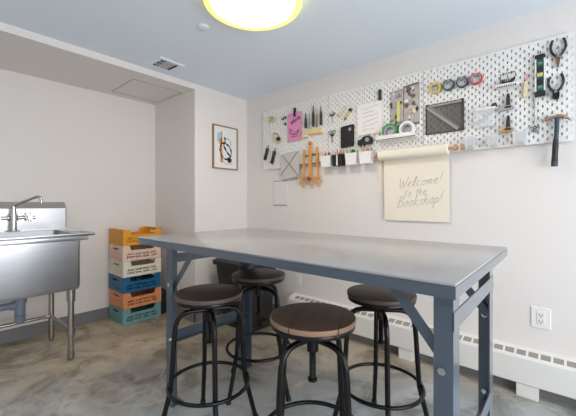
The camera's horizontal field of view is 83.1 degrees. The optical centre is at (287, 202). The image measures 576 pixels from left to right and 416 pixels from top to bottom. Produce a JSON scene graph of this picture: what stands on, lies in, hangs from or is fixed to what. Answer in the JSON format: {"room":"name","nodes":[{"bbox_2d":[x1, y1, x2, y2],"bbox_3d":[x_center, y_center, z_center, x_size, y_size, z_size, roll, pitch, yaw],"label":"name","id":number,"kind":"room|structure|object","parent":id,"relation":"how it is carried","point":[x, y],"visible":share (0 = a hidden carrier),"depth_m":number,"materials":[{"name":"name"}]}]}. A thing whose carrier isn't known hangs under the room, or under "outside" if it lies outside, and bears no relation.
{"room":"art studio","nodes":[
{"label":"art studio","id":0,"kind":"room"},
{"bbox_2d":[0,69,154,330],"bbox_3d":[-2.740,0.001,1.822,0.100,2.108,4.089,0,0,41],"label":"wall","id":1,"kind":"structure","parent":0,"point":[92,152],"depth_m":2.83,"materials":[{"name":"white paint"}]},
{"bbox_2d":[0,306,141,343],"bbox_3d":[-2.666,1.006,1.825,0.008,0.098,3.989,0,0,41],"label":"baseboard","id":2,"kind":"structure","parent":1,"relation":"attached to","point":[18,333],"depth_m":2.62,"materials":[{"name":"grey plastic"}]},
{"bbox_2d":[0,22,194,104],"bbox_3d":[-2.398,-1.079,1.593,0.716,0.148,3.989,0,0,41],"label":"soffit","id":3,"kind":"structure","parent":1,"relation":"attached to","point":[22,51],"depth_m":2.42,"materials":[{"name":"white paint"}]},
{"bbox_2d":[112,79,180,102],"bbox_3d":[-1.276,-1.004,2.934,0.441,0.002,0.435,0,0,41],"label":"trim","id":4,"kind":"structure","parent":3,"relation":"attached to","point":[132,79],"depth_m":2.89,"materials":[{"name":"grey"}]},
{"bbox_2d":[155,84,246,290],"bbox_3d":[-0.894,0.001,3.334,0.716,2.108,0.611,0,0,41],"label":"wall","id":5,"kind":"structure","parent":0,"point":[191,195],"depth_m":3.06,"materials":[{"name":"white paint"}]},
{"bbox_2d":[177,305,194,322],"bbox_3d":[-1.094,1.006,3.097,0.724,0.098,0.008,0,0,41],"label":"baseboard","id":6,"kind":"structure","parent":5,"relation":"attached to","point":[190,317],"depth_m":2.94,"materials":[{"name":"grey plastic"}]},
{"bbox_2d":[194,310,222,322],"bbox_3d":[-0.623,1.006,3.094,0.008,0.098,0.619,0,0,41],"label":"baseboard","id":7,"kind":"structure","parent":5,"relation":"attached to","point":[198,316],"depth_m":2.90,"materials":[{"name":"grey plastic"}]},
{"bbox_2d":[212,123,237,169],"bbox_3d":[-0.600,-0.529,3.110,0.022,0.410,0.294,0,0,41],"label":"framed picture","id":8,"kind":"object","parent":5,"relation":"attached to","point":[224,138],"visible":1,"depth_m":3.10,"materials":[{"name":"white paper"}]},
{"bbox_2d":[0,0,571,99],"bbox_3d":[-0.225,-1.113,0.120,4.500,0.120,4.800,0,0,41],"label":"ceiling","id":9,"kind":"structure","parent":0,"point":[326,37],"depth_m":2.02,"materials":[{"name":"paint"}]},
{"bbox_2d":[146,56,183,72],"bbox_3d":[-0.931,-1.048,2.468,0.200,0.010,0.200,0,0,38],"label":"ceiling vent","id":10,"kind":"object","parent":9,"relation":"in","point":[161,63],"visible":1,"depth_m":2.46,"materials":[{"name":"metal"}]},
{"bbox_2d":[197,24,208,30],"bbox_3d":[-0.508,-1.047,1.941,0.072,0.011,0.072,0,0,41],"label":"smoke detector","id":11,"kind":"object","parent":9,"relation":"attached to","point":[202,27],"visible":1,"depth_m":1.93,"materials":[{"name":"paint"}]},
{"bbox_2d":[203,0,301,30],"bbox_3d":[-0.178,-1.029,1.650,0.494,0.048,0.494,0,0,41],"label":"ceiling lamp","id":12,"kind":"object","parent":9,"relation":"attached to","point":[254,15],"visible":1,"depth_m":1.72,"materials":[{"name":"yellow"}]},
{"bbox_2d":[0,313,575,415],"bbox_3d":[-0.534,1.105,0.386,5.316,0.100,4.800,0,0,41],"label":"floor","id":13,"kind":"structure","parent":0,"point":[115,369],"depth_m":1.94,"materials":[{"name":"concrete"}]},
{"bbox_2d":[0,202,94,360],"bbox_3d":[-1.856,0.523,2.188,0.756,1.064,0.782,0,0,41],"label":"utility sink","id":14,"kind":"object","parent":13,"relation":"on","point":[42,258],"visible":0.98,"depth_m":2.13,"materials":[{"name":"silver metal"}]},
{"bbox_2d":[0,195,42,231],"bbox_3d":[-1.978,0.076,2.365,0.210,0.267,0.276,0,0,41],"label":"sink faucet","id":15,"kind":"object","parent":14,"relation":"on","point":[13,217],"visible":1,"depth_m":2.39,"materials":[{"name":"silver metal"}]},
{"bbox_2d":[0,202,65,231],"bbox_3d":[-2.097,0.103,2.438,0.064,0.223,0.720,0,0,41],"label":"backsplash","id":16,"kind":"structure","parent":14,"relation":"attached to","point":[49,215],"depth_m":2.55,"materials":[{"name":"silver metal"}]},
{"bbox_2d":[109,301,160,325],"bbox_3d":[-1.415,0.986,3.008,0.298,0.136,0.342,0,0,41],"label":"crate","id":17,"kind":"object","parent":13,"relation":"on","point":[122,317],"visible":0.77,"depth_m":2.92,"materials":[{"name":"teal plastic"}]},
{"bbox_2d":[110,286,160,309],"bbox_3d":[-1.411,0.849,3.008,0.298,0.136,0.342,0,0,41],"label":"crate","id":18,"kind":"object","parent":17,"relation":"on","point":[148,296],"visible":0.83,"depth_m":2.92,"materials":[{"name":"orange plastic"}]},
{"bbox_2d":[109,272,159,293],"bbox_3d":[-1.418,0.712,3.007,0.298,0.136,0.342,0,0,41],"label":"crate","id":19,"kind":"object","parent":18,"relation":"on","point":[147,281],"visible":0.88,"depth_m":2.91,"materials":[{"name":"blue plastic"}]},
{"bbox_2d":[109,257,160,277],"bbox_3d":[-1.413,0.575,3.008,0.298,0.136,0.342,0,0,41],"label":"crate","id":20,"kind":"object","parent":19,"relation":"on","point":[125,269],"visible":0.89,"depth_m":2.93,"materials":[{"name":"beige plastic"}]},
{"bbox_2d":[109,243,160,261],"bbox_3d":[-1.417,0.438,3.007,0.298,0.136,0.342,0,0,41],"label":"crate","id":21,"kind":"object","parent":20,"relation":"on","point":[116,252],"visible":0.88,"depth_m":2.91,"materials":[{"name":"pink plastic"}]},
{"bbox_2d":[109,226,160,245],"bbox_3d":[-1.413,0.300,3.008,0.298,0.139,0.350,0,0,41],"label":"crate","id":22,"kind":"object","parent":21,"relation":"on","point":[120,237],"visible":0.83,"depth_m":2.90,"materials":[{"name":"yellow plastic"}]},
{"bbox_2d":[154,288,165,313],"bbox_3d":[-1.268,0.948,3.188,0.230,0.215,0.070,0,0,41],"label":"storage box","id":23,"kind":"object","parent":13,"relation":"on","point":[163,291],"visible":0.29,"depth_m":3.10,"materials":[{"name":"black plastic"}]},
{"bbox_2d":[162,284,257,415],"bbox_3d":[-0.365,0.734,1.505,0.379,0.647,0.379,0,0,23],"label":"bar stool","id":24,"kind":"object","parent":13,"relation":"on","point":[206,299],"visible":1,"depth_m":1.45,"materials":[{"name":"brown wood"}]},
{"bbox_2d":[213,258,275,332],"bbox_3d":[-0.372,0.769,2.844,0.535,0.572,0.370,0,0,41],"label":"waste bin","id":25,"kind":"object","parent":13,"relation":"on","point":[225,268],"visible":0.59,"depth_m":2.73,"materials":[{"name":"black plastic"}]},
{"bbox_2d":[225,268,290,404],"bbox_3d":[-0.170,0.732,1.878,0.379,0.651,0.379,0,0,-5],"label":"bar stool","id":26,"kind":"object","parent":13,"relation":"on","point":[257,279],"visible":0.86,"depth_m":1.78,"materials":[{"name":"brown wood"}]},
{"bbox_2d":[268,302,355,415],"bbox_3d":[0.088,0.730,1.168,0.379,0.655,0.379,0,0,3],"label":"bar stool","id":27,"kind":"object","parent":13,"relation":"on","point":[312,324],"visible":1,"depth_m":1.11,"materials":[{"name":"brown wood"}]},
{"bbox_2d":[138,228,506,415],"bbox_3d":[0.050,0.622,1.604,1.624,0.867,0.842,0,0,41],"label":"work table","id":28,"kind":"object","parent":13,"relation":"on","point":[444,271],"visible":0.84,"depth_m":1.18,"materials":[{"name":"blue metal"}]},
{"bbox_2d":[333,284,428,415],"bbox_3d":[0.427,0.732,1.489,0.379,0.651,0.379,0,0,-38],"label":"bar stool","id":29,"kind":"object","parent":13,"relation":"on","point":[378,300],"visible":0.85,"depth_m":1.46,"materials":[{"name":"black metal"}]},
{"bbox_2d":[288,293,575,401],"bbox_3d":[1.415,0.930,1.688,3.670,0.250,0.082,0,0,41],"label":"baseboard heater","id":30,"kind":"object","parent":13,"relation":"on","point":[532,370],"visible":0.53,"depth_m":1.82,"materials":[{"name":"metal"}]},
{"bbox_2d":[295,296,575,367],"bbox_3d":[1.427,0.823,1.669,3.593,0.016,0.038,0,0,41],"label":"grille","id":31,"kind":"object","parent":30,"relation":"attached to","point":[554,361],"depth_m":1.86,"materials":[{"name":"grey metal"}]},
{"bbox_2d":[247,0,575,358],"bbox_3d":[1.274,0.001,1.931,4.600,2.108,0.100,0,0,41],"label":"wall","id":32,"kind":"structure","parent":0,"point":[513,198],"depth_m":1.95,"materials":[{"name":"white paint"}]},
{"bbox_2d":[273,180,287,205],"bbox_3d":[-0.072,-0.093,3.023,0.176,0.236,0.007,0,0,41],"label":"access panel","id":33,"kind":"object","parent":32,"relation":"attached to","point":[280,188],"visible":1,"depth_m":3.02,"materials":[{"name":"grey"}]},
{"bbox_2d":[263,95,327,169],"bbox_3d":[0.049,-0.602,2.909,0.752,0.560,0.020,0,0,41],"label":"pegboard","id":34,"kind":"object","parent":32,"relation":"attached to","point":[321,139],"visible":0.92,"depth_m":2.88,"materials":[{"name":"white plastic"}]},
{"bbox_2d":[263,145,268,159],"bbox_3d":[-0.206,-0.482,3.101,0.069,0.142,0.033,0,0,41],"label":"knife","id":35,"kind":"object","parent":34,"relation":"hanging from","point":[267,148],"visible":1,"depth_m":3.09,"materials":[{"name":"black plastic"}]},
{"bbox_2d":[268,116,275,132],"bbox_3d":[-0.153,-0.738,3.050,0.102,0.157,0.030,0,0,41],"label":"twine hank","id":36,"kind":"object","parent":34,"relation":"hanging from","point":[270,117],"visible":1,"depth_m":3.06,"materials":[{"name":"beige fabric"}]},
{"bbox_2d":[270,148,275,163],"bbox_3d":[-0.137,-0.441,3.041,0.066,0.150,0.033,0,0,41],"label":"knife","id":37,"kind":"object","parent":34,"relation":"hanging from","point":[274,151],"visible":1,"depth_m":3.03,"materials":[{"name":"black plastic"}]},
{"bbox_2d":[272,133,279,143],"bbox_3d":[-0.113,-0.601,3.013,0.102,0.108,0.036,0,0,41],"label":"drill","id":38,"kind":"object","parent":34,"relation":"hanging from","point":[277,139],"visible":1,"depth_m":3.00,"materials":[{"name":"plastic"}]},
{"bbox_2d":[280,149,298,179],"bbox_3d":[0.016,-0.345,2.915,0.228,0.259,0.018,0,0,41],"label":"sheet","id":39,"kind":"object","parent":34,"relation":"hanging from","point":[289,160],"visible":1,"depth_m":2.91,"materials":[{"name":"grey paper"}]},
{"bbox_2d":[297,141,321,186],"bbox_3d":[0.181,-0.330,2.753,0.245,0.386,0.048,0,0,41],"label":"easel","id":40,"kind":"object","parent":34,"relation":"hanging from","point":[309,177],"visible":1,"depth_m":2.74,"materials":[{"name":"brown wood"}]},
{"bbox_2d":[297,176,321,178],"bbox_3d":[0.180,-0.217,2.748,0.240,0.016,0.030,0,0,41],"label":"tray","id":41,"kind":"object","parent":40,"relation":"on","point":[303,177],"depth_m":2.73,"materials":[{"name":"brown wood"}]},
{"bbox_2d":[302,127,322,137],"bbox_3d":[0.204,-0.593,2.738,0.200,0.060,0.036,0,0,41],"label":"tool rack","id":42,"kind":"object","parent":34,"relation":"attached to","point":[305,134],"visible":1,"depth_m":2.73,"materials":[{"name":"brown wood"}]},
{"bbox_2d":[304,113,306,127],"bbox_3d":[0.152,-0.709,2.789,0.023,0.128,0.024,0,0,41],"label":"chisel","id":43,"kind":"object","parent":42,"relation":"in","point":[305,119],"visible":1,"depth_m":2.78,"materials":[{"name":"black metal"}]},
{"bbox_2d":[312,105,314,126],"bbox_3d":[0.212,-0.734,2.736,0.023,0.178,0.024,0,0,41],"label":"chisel","id":44,"kind":"object","parent":42,"relation":"in","point":[313,122],"visible":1,"depth_m":2.73,"materials":[{"name":"black metal"}]},
{"bbox_2d":[320,106,321,124],"bbox_3d":[0.272,-0.722,2.685,0.023,0.155,0.024,0,0,41],"label":"chisel","id":45,"kind":"object","parent":42,"relation":"in","point":[320,106],"visible":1,"depth_m":2.67,"materials":[{"name":"black metal"}]},
{"bbox_2d":[320,154,332,167],"bbox_3d":[0.318,-0.342,2.620,0.096,0.105,0.067,0,0,41],"label":"pen cup","id":46,"kind":"object","parent":34,"relation":"hanging from","point":[326,161],"visible":0.96,"depth_m":2.59,"materials":[{"name":"white plastic"}]},
{"bbox_2d":[295,274,300,284],"bbox_3d":[0.089,0.680,2.885,0.060,0.090,0.005,0,0,41],"label":"wall plate","id":47,"kind":"object","parent":32,"relation":"attached to","point":[297,277],"visible":1,"depth_m":2.88,"materials":[{"name":"white plastic"}]},
{"bbox_2d":[328,71,422,158],"bbox_3d":[0.621,-0.602,2.415,0.752,0.560,0.020,0,0,41],"label":"pegboard","id":48,"kind":"object","parent":32,"relation":"attached to","point":[340,100],"visible":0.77,"depth_m":2.41,"materials":[{"name":"white plastic"}]},
{"bbox_2d":[332,154,344,166],"bbox_3d":[0.400,-0.342,2.547,0.096,0.105,0.068,0,0,41],"label":"pen cup","id":49,"kind":"object","parent":48,"relation":"hanging from","point":[338,160],"visible":0.8,"depth_m":2.52,"materials":[{"name":"black plastic"}]},
{"bbox_2d":[341,124,353,147],"bbox_3d":[0.463,-0.519,2.527,0.116,0.176,0.013,0,0,41],"label":"tablet","id":50,"kind":"object","parent":48,"relation":"hanging from","point":[347,132],"visible":1,"depth_m":2.52,"materials":[{"name":"black plastic"}]},
{"bbox_2d":[345,151,358,165],"bbox_3d":[0.491,-0.342,2.470,0.096,0.105,0.067,0,0,41],"label":"pen cup","id":51,"kind":"object","parent":48,"relation":"hanging from","point":[350,158],"visible":0.81,"depth_m":2.44,"materials":[{"name":"white plastic"}]},
{"bbox_2d":[358,135,372,146],"bbox_3d":[0.576,-0.461,2.418,0.116,0.074,0.030,0,0,41],"label":"tape dispenser","id":52,"kind":"object","parent":48,"relation":"hanging from","point":[365,140],"visible":0.99,"depth_m":2.40,"materials":[{"name":"black plastic"}]},
{"bbox_2d":[359,150,373,163],"bbox_3d":[0.579,-0.342,2.393,0.096,0.105,0.067,0,0,41],"label":"pen cup","id":53,"kind":"object","parent":48,"relation":"hanging from","point":[365,157],"visible":0.8,"depth_m":2.37,"materials":[{"name":"white plastic"}]},
{"bbox_2d":[378,89,380,100],"bbox_3d":[0.666,-0.783,2.353,0.020,0.080,0.016,0,0,41],"label":"clip","id":54,"kind":"object","parent":48,"relation":"attached to","point":[379,90],"visible":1,"depth_m":2.35,"materials":[{"name":"black plastic"}]},
{"bbox_2d":[357,100,381,135],"bbox_3d":[0.604,-0.626,2.405,0.200,0.233,0.003,0,0,41],"label":"handwritten note","id":55,"kind":"object","parent":54,"relation":"hanging from","point":[369,115],"visible":1,"depth_m":2.41,"materials":[{"name":"white paper"}]},
{"bbox_2d":[391,88,403,126],"bbox_3d":[0.763,-0.660,2.271,0.091,0.262,0.016,0,0,41],"label":"scrap sleeve","id":56,"kind":"object","parent":48,"relation":"hanging from","point":[397,97],"visible":0.96,"depth_m":2.26,"materials":[{"name":"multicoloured plastic"}]},
{"bbox_2d":[376,131,418,141],"bbox_3d":[0.752,-0.458,2.246,0.276,0.034,0.065,0,0,41],"label":"shelf","id":57,"kind":"object","parent":48,"relation":"attached to","point":[405,135],"visible":1,"depth_m":2.22,"materials":[{"name":"white plastic"}]},
{"bbox_2d":[382,123,398,134],"bbox_3d":[0.717,-0.503,2.278,0.108,0.108,0.034,0,0,41],"label":"tape roll","id":58,"kind":"object","parent":57,"relation":"on","point":[390,128],"visible":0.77,"depth_m":2.28,"materials":[{"name":"green plastic"}]},
{"bbox_2d":[399,121,415,132],"bbox_3d":[0.808,-0.501,2.199,0.104,0.104,0.034,0,0,41],"label":"tape roll","id":59,"kind":"object","parent":57,"relation":"on","point":[407,126],"visible":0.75,"depth_m":2.20,"materials":[{"name":"white plastic"}]},
{"bbox_2d":[404,82,418,123],"bbox_3d":[0.840,-0.672,2.206,0.101,0.278,0.014,0,0,41],"label":"scrap sleeve","id":60,"kind":"object","parent":48,"relation":"hanging from","point":[411,92],"visible":0.98,"depth_m":2.20,"materials":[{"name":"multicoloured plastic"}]},
{"bbox_2d":[372,143,465,221],"bbox_3d":[0.846,-0.126,2.159,0.599,0.497,0.083,0,0,41],"label":"paper roll","id":61,"kind":"object","parent":48,"relation":"attached to","point":[416,179],"visible":1,"depth_m":2.17,"materials":[{"name":"beige paper"}]},
{"bbox_2d":[378,161,382,191],"bbox_3d":[0.676,-0.195,2.379,0.036,0.220,0.002,0,0,41],"label":"paper strip","id":62,"kind":"object","parent":32,"relation":"attached to","point":[380,163],"visible":1,"depth_m":2.38,"materials":[{"name":"beige paper"}]},
{"bbox_2d":[272,304,575,407],"bbox_3d":[1.238,1.006,1.890,4.400,0.098,0.008,0,0,41],"label":"baseboard","id":63,"kind":"structure","parent":32,"relation":"attached to","point":[571,402],"depth_m":1.91,"materials":[{"name":"grey plastic"}]},
{"bbox_2d":[424,32,573,151],"bbox_3d":[1.193,-0.602,1.921,0.752,0.560,0.020,0,0,41],"label":"pegboard","id":64,"kind":"object","parent":32,"relation":"attached to","point":[439,76],"visible":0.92,"depth_m":1.88,"materials":[{"name":"white plastic"}]},
{"bbox_2d":[429,82,441,93],"bbox_3d":[0.953,-0.744,2.099,0.072,0.072,0.028,0,0,41],"label":"ring","id":65,"kind":"object","parent":64,"relation":"hanging from","point":[432,85],"visible":1,"depth_m":2.09,"materials":[{"name":"yellow plastic"}]},
{"bbox_2d":[426,98,463,134],"bbox_3d":[0.995,-0.547,2.068,0.226,0.196,0.014,0,0,41],"label":"pouch","id":66,"kind":"object","parent":64,"relation":"hanging from","point":[428,107],"visible":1,"depth_m":2.06,"materials":[{"name":"black fabric"}]},
{"bbox_2d":[442,79,454,90],"bbox_3d":[1.013,-0.743,2.047,0.068,0.068,0.028,0,0,41],"label":"ring","id":67,"kind":"object","parent":64,"relation":"hanging from","point":[448,80],"visible":1,"depth_m":2.04,"materials":[{"name":"green plastic"}]},
{"bbox_2d":[456,76,468,87],"bbox_3d":[1.072,-0.742,1.996,0.066,0.066,0.028,0,0,41],"label":"ring","id":68,"kind":"object","parent":64,"relation":"hanging from","point":[462,77],"visible":1,"depth_m":1.99,"materials":[{"name":"blue plastic"}]},
{"bbox_2d":[469,73,482,84],"bbox_3d":[1.128,-0.745,1.948,0.068,0.068,0.028,0,0,41],"label":"ring","id":69,"kind":"object","parent":64,"relation":"hanging from","point":[474,74],"visible":1,"depth_m":1.94,"materials":[{"name":"red plastic"}]},
{"bbox_2d":[474,103,496,125],"bbox_3d":[1.162,-0.511,1.904,0.114,0.132,0.046,0,0,41],"label":"rack","id":70,"kind":"object","parent":64,"relation":"attached to","point":[492,108],"visible":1,"depth_m":1.89,"materials":[{"name":"white plastic"}]},
{"bbox_2d":[498,93,513,111],"bbox_3d":[1.239,-0.572,1.844,0.072,0.096,0.026,0,0,41],"label":"brush","id":71,"kind":"object","parent":64,"relation":"hanging from","point":[508,106],"visible":1,"depth_m":1.83,"materials":[{"name":"black plastic"}]},
{"bbox_2d":[496,71,518,90],"bbox_3d":[1.237,-0.697,1.833,0.104,0.092,0.056,0,0,41],"label":"holder","id":72,"kind":"object","parent":64,"relation":"attached to","point":[510,84],"visible":1,"depth_m":1.83,"materials":[{"name":"white plastic"}]},
{"bbox_2d":[523,73,527,97],"bbox_3d":[1.314,-0.648,1.794,0.024,0.130,0.018,0,0,41],"label":"knife","id":73,"kind":"object","parent":64,"relation":"hanging from","point":[525,85],"visible":1,"depth_m":1.79,"materials":[{"name":"yellow plastic"}]},
{"bbox_2d":[530,97,539,132],"bbox_3d":[1.344,-0.479,1.768,0.043,0.192,0.018,0,0,41],"label":"tool","id":74,"kind":"object","parent":64,"relation":"hanging from","point":[536,127],"visible":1,"depth_m":1.76,"materials":[{"name":"grey metal"}]},
{"bbox_2d":[535,51,545,97],"bbox_3d":[1.355,-0.697,1.745,0.047,0.247,0.033,0,0,41],"label":"spirit level","id":75,"kind":"object","parent":64,"relation":"hanging from","point":[540,91],"visible":1,"depth_m":1.74,"materials":[{"name":"black plastic"}]},
{"bbox_2d":[547,73,564,99],"bbox_3d":[1.409,-0.611,1.708,0.073,0.132,0.024,0,0,41],"label":"pliers","id":76,"kind":"object","parent":64,"relation":"hanging from","point":[556,93],"visible":1,"depth_m":1.70,"materials":[{"name":"black plastic"}]},
{"bbox_2d":[544,114,571,166],"bbox_3d":[1.409,-0.327,1.695,0.111,0.270,0.043,0,0,41],"label":"hammer","id":77,"kind":"object","parent":64,"relation":"hanging from","point":[555,145],"visible":1,"depth_m":1.69,"materials":[{"name":"black metal"}]},
{"bbox_2d":[549,37,566,67],"bbox_3d":[1.416,-0.785,1.702,0.073,0.149,0.024,0,0,41],"label":"pliers","id":78,"kind":"object","parent":64,"relation":"hanging from","point":[557,56],"visible":1,"depth_m":1.70,"materials":[{"name":"black plastic"}]},
{"bbox_3d":[1.184,-0.362,1.877,0.056,0.074,0.061,0,0,41],"label":"clear cup","id":79,"kind":"object","parent":64,"relation":"hanging from","visible":0},
{"bbox_2d":[498,115,513,133],"bbox_3d":[1.239,-0.447,1.844,0.072,0.096,0.026,0,0,41],"label":"brush","id":80,"kind":"object","parent":79,"relation":"in","point":[508,128],"visible":1,"depth_m":1.83,"materials":[{"name":"black plastic"}]},
{"bbox_2d":[531,306,550,329],"bbox_3d":[1.377,0.626,1.769,0.086,0.114,0.009,0,0,41],"label":"wall outlet","id":81,"kind":"object","parent":32,"relation":"attached to","point":[540,317],"visible":1,"depth_m":1.77,"materials":[{"name":"white plastic"}]},
{"bbox_2d":[537,311,544,324],"bbox_3d":[1.376,0.626,1.767,0.036,0.072,0.004,0,0,41],"label":"receptacle","id":82,"kind":"object","parent":81,"relation":"attached to","point":[540,314],"depth_m":1.77,"materials":[{"name":"white plastic"}]},
{"bbox_3d":[0.060,-0.803,2.876,0.022,0.080,0.016,0,0,41],"label":"clip","id":83,"kind":"object","parent":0,"visible":0},
{"bbox_2d":[288,111,301,141],"bbox_3d":[0.056,-0.675,2.876,0.162,0.256,0.006,0,0,41],"label":"note","id":84,"kind":"object","parent":83,"relation":"hanging from","point":[294,123],"visible":1,"depth_m":2.87,"materials":[{"name":"paper"}]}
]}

